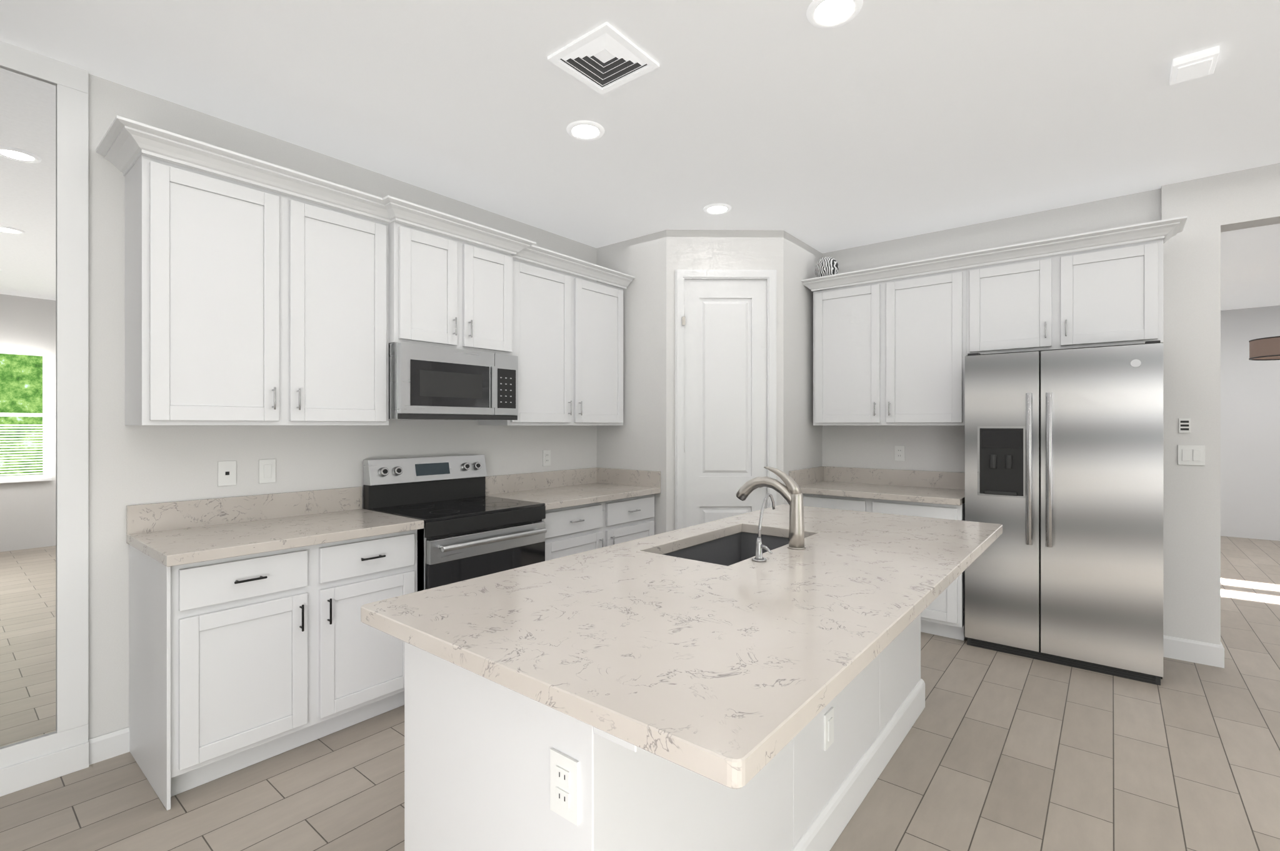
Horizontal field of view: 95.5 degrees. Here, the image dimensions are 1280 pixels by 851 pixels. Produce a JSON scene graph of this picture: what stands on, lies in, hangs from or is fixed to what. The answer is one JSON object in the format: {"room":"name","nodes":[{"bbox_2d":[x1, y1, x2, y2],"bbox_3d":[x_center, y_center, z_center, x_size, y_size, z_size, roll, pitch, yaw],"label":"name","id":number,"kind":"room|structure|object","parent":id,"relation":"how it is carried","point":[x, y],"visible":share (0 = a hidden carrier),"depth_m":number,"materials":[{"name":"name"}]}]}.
{"room":"kitchen","nodes":[
{"label":"kitchen","id":0,"kind":"room"},
{"bbox_2d":[88,73,596,739],"bbox_3d":[-2.153,-0.028,2.555,0.120,2.800,8.380,0,0,39],"label":"wall","id":1,"kind":"structure","parent":0,"point":[135,465],"depth_m":2.60,"materials":[{"name":"paint"}]},
{"bbox_2d":[0,40,88,796],"bbox_3d":[-2.779,-0.028,1.660,0.034,2.800,1.761,0,0,39],"label":"mirror","id":2,"kind":"object","parent":1,"relation":"attached to","point":[44,419],"visible":0.96,"depth_m":2.25,"materials":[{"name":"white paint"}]},
{"bbox_2d":[88,727,129,765],"bbox_3d":[-2.191,1.322,2.399,0.014,0.100,0.127,0,0,39],"label":"baseboard","id":3,"kind":"structure","parent":1,"relation":"attached to","point":[107,746],"depth_m":2.39,"materials":[{"name":"white paint"}]},
{"bbox_2d":[217,460,236,486],"bbox_3d":[-1.933,0.224,2.721,0.009,0.115,0.072,0,0,39],"label":"outlet","id":4,"kind":"object","parent":1,"relation":"attached to","point":[226,473],"visible":1,"depth_m":2.72,"materials":[{"name":"white plastic"}]},
{"bbox_2d":[125,155,388,425],"bbox_3d":[-1.714,-0.524,2.714,0.357,1.048,0.990,0,0,39],"label":"upper cabinet","id":5,"kind":"object","parent":1,"relation":"attached to","point":[247,304],"visible":1,"depth_m":2.51,"materials":[{"name":"white paint"}]},
{"bbox_2d":[258,459,275,483],"bbox_3d":[-1.827,0.224,2.850,0.010,0.115,0.072,0,0,39],"label":"light switch","id":6,"kind":"object","parent":1,"relation":"attached to","point":[267,470],"visible":1,"depth_m":2.85,"materials":[{"name":"white plastic"}]},
{"bbox_2d":[388,221,513,355],"bbox_3d":[-1.140,-0.738,3.376,0.412,0.620,0.762,0,0,39],"label":"upper cabinet","id":7,"kind":"object","parent":1,"relation":"attached to","point":[445,292],"visible":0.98,"depth_m":3.21,"materials":[{"name":"white paint"}]},
{"bbox_2d":[388,342,518,420],"bbox_3d":[-1.132,-0.230,3.369,0.435,0.393,0.758,0,0,39],"label":"over-the-range microwave","id":8,"kind":"object","parent":7,"relation":"attached to","point":[427,382],"visible":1,"depth_m":3.17,"materials":[{"name":"silver metal"}]},
{"bbox_2d":[542,450,550,466],"bbox_3d":[-0.682,0.238,4.259,0.010,0.115,0.072,0,0,39],"label":"electrical outlet","id":9,"kind":"object","parent":1,"relation":"attached to","point":[546,457],"visible":1,"depth_m":4.25,"materials":[{"name":"white plastic"}]},
{"bbox_2d":[478,258,623,425],"bbox_3d":[-0.574,-0.524,4.117,0.357,1.048,1.103,0,0,39],"label":"upper cabinet","id":10,"kind":"object","parent":1,"relation":"attached to","point":[568,340],"visible":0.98,"depth_m":3.97,"materials":[{"name":"white paint"}]},
{"bbox_2d":[95,115,634,288],"bbox_3d":[-1.108,-1.087,3.371,0.470,0.079,2.955,0,0,39],"label":"crown molding","id":11,"kind":"structure","parent":10,"relation":"on","point":[125,144],"depth_m":2.67,"materials":[{"name":"white paint"}]},
{"bbox_2d":[0,536,1279,850],"bbox_3d":[2.093,1.397,2.706,6.520,0.050,13.970,0,0,39],"label":"floor","id":12,"kind":"structure","parent":0,"point":[1001,752],"depth_m":2.26,"materials":[{"name":"tile"}]},
{"bbox_2d":[128,529,417,810],"bbox_3d":[-1.601,0.934,2.627,0.642,0.875,0.973,0,0,39],"label":"base cabinet","id":13,"kind":"object","parent":12,"relation":"on","point":[237,664],"visible":0.98,"depth_m":2.32,"materials":[{"name":"white paint"}]},
{"bbox_2d":[126,486,423,566],"bbox_3d":[-1.601,0.417,2.623,0.648,0.160,0.981,0,0,39],"label":"countertop","id":14,"kind":"structure","parent":13,"relation":"on","point":[171,534],"depth_m":2.58,"materials":[{"name":"stone"}]},
{"bbox_2d":[363,454,546,591],"bbox_3d":[-1.010,0.779,3.270,0.709,1.185,0.758,0,0,39],"label":"range","id":15,"kind":"object","parent":12,"relation":"on","point":[470,530],"visible":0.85,"depth_m":3.19,"materials":[{"name":"black metal"}]},
{"bbox_2d":[543,494,654,561],"bbox_3d":[-0.454,0.934,4.038,0.642,0.875,1.122,0,0,39],"label":"base cabinet","id":16,"kind":"object","parent":12,"relation":"on","point":[574,530],"visible":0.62,"depth_m":3.79,"materials":[{"name":"white paint"}]},
{"bbox_2d":[485,467,660,510],"bbox_3d":[-0.452,0.417,4.036,0.648,0.160,1.122,0,0,39],"label":"countertop","id":17,"kind":"structure","parent":16,"relation":"on","point":[555,489],"depth_m":4.14,"materials":[{"name":"stone"}]},
{"bbox_2d":[404,613,924,850],"bbox_3d":[0.407,0.932,2.124,0.802,0.880,2.332,0,0,39],"label":"kitchen island","id":18,"kind":"object","parent":12,"relation":"on","point":[477,762],"visible":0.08,"depth_m":1.33,"materials":[{"name":"white paint"}]},
{"bbox_2d":[550,748,579,826],"bbox_3d":[-0.142,0.672,1.082,0.072,0.115,0.010,0,0,39],"label":"outlet","id":19,"kind":"object","parent":18,"relation":"attached to","point":[564,786],"visible":1,"depth_m":1.08,"materials":[{"name":"white plastic"}]},
{"bbox_2d":[360,504,1002,789],"bbox_3d":[0.477,0.472,2.060,1.082,0.040,2.427,0,0,39],"label":"island countertop","id":20,"kind":"structure","parent":18,"relation":"on","point":[740,674],"depth_m":1.33,"materials":[{"name":"stone"}]},
{"bbox_2d":[663,531,788,566],"bbox_3d":[0.377,0.594,2.277,0.399,0.204,0.782,0,0,39],"label":"sink","id":21,"kind":"object","parent":20,"relation":"in","point":[732,549],"visible":0.04,"depth_m":2.59,"materials":[{"name":"silver metal"}]},
{"bbox_2d":[751,493,774,561],"bbox_3d":[0.447,0.343,1.984,0.077,0.217,0.166,0,0,39],"label":"filter faucet","id":22,"kind":"object","parent":20,"relation":"on","point":[759,557],"visible":0.98,"depth_m":1.94,"materials":[{"name":"silver metal"}]},
{"bbox_2d":[736,466,805,549],"bbox_3d":[0.492,0.303,2.194,0.259,0.296,0.095,0,0,39],"label":"faucet","id":23,"kind":"object","parent":20,"relation":"on","point":[790,492],"visible":1,"depth_m":2.14,"materials":[{"name":"silver metal"}]},
{"bbox_2d":[823,706,833,751],"bbox_3d":[0.619,0.992,1.900,0.010,0.115,0.072,0,0,39],"label":"outlet","id":24,"kind":"object","parent":18,"relation":"attached to","point":[828,728],"visible":1,"depth_m":1.89,"materials":[{"name":"white plastic"}]},
{"bbox_2d":[802,493,966,640],"bbox_3d":[1.751,0.934,4.214,1.132,0.875,0.638,0,0,39],"label":"base cabinet","id":25,"kind":"object","parent":12,"relation":"on","point":[942,614],"visible":0.06,"depth_m":3.76,"materials":[{"name":"white paint"}]},
{"bbox_2d":[788,466,964,505],"bbox_3d":[1.749,0.417,4.211,1.132,0.160,0.645,0,0,39],"label":"countertop","id":26,"kind":"structure","parent":25,"relation":"on","point":[947,488],"depth_m":4.29,"materials":[{"name":"stone"}]},
{"bbox_2d":[965,340,1163,685],"bbox_3d":[2.549,0.461,3.538,0.922,1.823,0.644,0,0,39],"label":"refrigerator","id":27,"kind":"object","parent":12,"relation":"on","point":[1064,467],"visible":1,"depth_m":3.29,"materials":[{"name":"grey metal"}]},
{"bbox_2d":[0,0,1279,310],"bbox_3d":[2.093,-1.453,2.706,6.520,0.050,13.970,0,0,39],"label":"ceiling","id":28,"kind":"structure","parent":0,"point":[877,122],"depth_m":2.55,"materials":[{"name":"paint"}]},
{"bbox_2d":[566,120,604,140],"bbox_3d":[-0.263,-1.423,2.810,0.184,0.011,0.184,0,0,39],"label":"recessed light","id":29,"kind":"object","parent":28,"relation":"in","point":[585,130],"visible":1,"depth_m":2.80,"materials":[{"name":"white plastic"}]},
{"bbox_2d":[547,21,659,94],"bbox_3d":[-0.141,-1.422,2.273,0.310,0.012,0.310,0,0,39],"label":"ceiling vent","id":30,"kind":"object","parent":28,"relation":"in","point":[604,58],"visible":0.94,"depth_m":2.26,"materials":[{"name":"white metal"}]},
{"bbox_2d":[703,203,731,214],"bbox_3d":[0.509,-1.423,3.826,0.184,0.011,0.184,0,0,39],"label":"recessed light","id":31,"kind":"object","parent":28,"relation":"in","point":[716,209],"visible":0.98,"depth_m":3.82,"materials":[{"name":"white plastic"}]},
{"bbox_2d":[806,0,863,28],"bbox_3d":[0.665,-1.423,1.991,0.184,0.011,0.184,0,0,39],"label":"recessed light","id":32,"kind":"object","parent":28,"relation":"in","point":[826,14],"visible":1,"depth_m":2.00,"materials":[{"name":"white"}]},
{"bbox_2d":[1169,45,1219,84],"bbox_3d":[2.177,-1.410,2.287,0.130,0.036,0.165,0,0,39],"label":"smoke detector","id":33,"kind":"object","parent":28,"relation":"attached to","point":[1194,65],"visible":1,"depth_m":2.26,"materials":[{"name":"white plastic"}]},
{"bbox_2d":[1248,336,1279,360],"bbox_3d":[6.087,-1.033,5.433,0.552,0.790,0.552,0,0,39],"label":"pendant lamp","id":34,"kind":"object","parent":28,"relation":"hanging from","point":[1266,349],"visible":1,"depth_m":5.43,"materials":[{"name":"brown fabric"}]},
{"bbox_2d":[596,230,822,534],"bbox_3d":[0.581,-0.028,4.750,1.355,2.800,1.284,0,0,39],"label":"wall","id":35,"kind":"structure","parent":0,"point":[642,438],"depth_m":4.33,"materials":[{"name":"paint"}]},
{"bbox_2d":[675,269,776,529],"bbox_3d":[0.625,0.118,4.255,0.739,2.507,0.177,0,0,-1],"label":"pantry door","id":36,"kind":"structure","parent":35,"relation":"in","point":[725,385],"depth_m":4.25,"materials":[{"name":"white paint"}]},
{"bbox_2d":[822,188,1161,472],"bbox_3d":[1.837,-0.028,4.635,3.450,2.800,0.120,0,0,39],"label":"wall","id":37,"kind":"structure","parent":0,"point":[935,448],"depth_m":4.26,"materials":[{"name":"paint"}]},
{"bbox_2d":[813,268,967,425],"bbox_3d":[1.847,-0.524,4.316,1.062,1.048,0.358,0,0,39],"label":"upper cabinet","id":38,"kind":"object","parent":37,"relation":"attached to","point":[891,352],"visible":0.98,"depth_m":4.16,"materials":[{"name":"white paint"}]},
{"bbox_2d":[814,256,838,277],"bbox_3d":[1.448,-1.218,4.513,0.180,0.180,0.180,0,0,39],"label":"decorative ball","id":39,"kind":"object","parent":38,"relation":"on","point":[824,266],"visible":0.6,"depth_m":4.45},
{"bbox_2d":[801,215,1187,291],"bbox_3d":[2.209,-1.087,3.985,2.222,0.079,0.415,0,0,39],"label":"crown molding","id":40,"kind":"structure","parent":38,"relation":"on","point":[1165,230],"depth_m":3.67,"materials":[{"name":"white paint"}]},
{"bbox_2d":[894,445,904,461],"bbox_3d":[1.980,0.212,4.432,0.072,0.115,0.010,0,0,39],"label":"electrical outlet","id":41,"kind":"object","parent":37,"relation":"attached to","point":[899,453],"visible":1,"depth_m":4.43,"materials":[{"name":"white plastic"}]},
{"bbox_2d":[966,239,1163,355],"bbox_3d":[2.639,-0.758,3.672,0.980,0.580,0.358,0,0,39],"label":"upper cabinet","id":42,"kind":"object","parent":37,"relation":"attached to","point":[1109,297],"visible":0.98,"depth_m":3.52,"materials":[{"name":"white paint"}]},
{"bbox_2d":[1161,163,1279,644],"bbox_3d":[4.258,-0.028,2.635,2.830,2.800,0.170,0,0,39],"label":"wall","id":43,"kind":"structure","parent":0,"point":[1212,207],"depth_m":3.37,"materials":[{"name":"paint"}]},
{"bbox_2d":[1178,418,1190,433],"bbox_3d":[3.180,0.000,3.393,0.050,0.085,0.008,0,0,39],"label":"thermostat","id":44,"kind":"object","parent":43,"relation":"attached to","point":[1184,425],"visible":1,"depth_m":3.39,"materials":[{"name":"white plastic"}]},
{"bbox_2d":[1177,445,1204,465],"bbox_3d":[3.201,0.172,3.375,0.115,0.115,0.010,0,0,39],"label":"light switch","id":45,"kind":"object","parent":43,"relation":"attached to","point":[1190,455],"visible":1,"depth_m":3.38,"materials":[{"name":"white plastic"}]},
{"bbox_2d":[1163,635,1224,668],"bbox_3d":[3.258,1.310,3.438,0.264,0.125,0.184,0,0,39],"label":"baseboard","id":46,"kind":"object","parent":43,"relation":"attached to","point":[1210,654],"visible":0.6,"depth_m":3.36,"materials":[{"name":"white paint"}]},
{"bbox_2d":[1220,305,1279,541],"bbox_3d":[7.438,-0.028,7.118,3.510,2.800,0.120,0,0,39],"label":"wall","id":47,"kind":"structure","parent":0,"point":[1250,449],"depth_m":7.05,"materials":[{"name":"white paint"}]}
]}

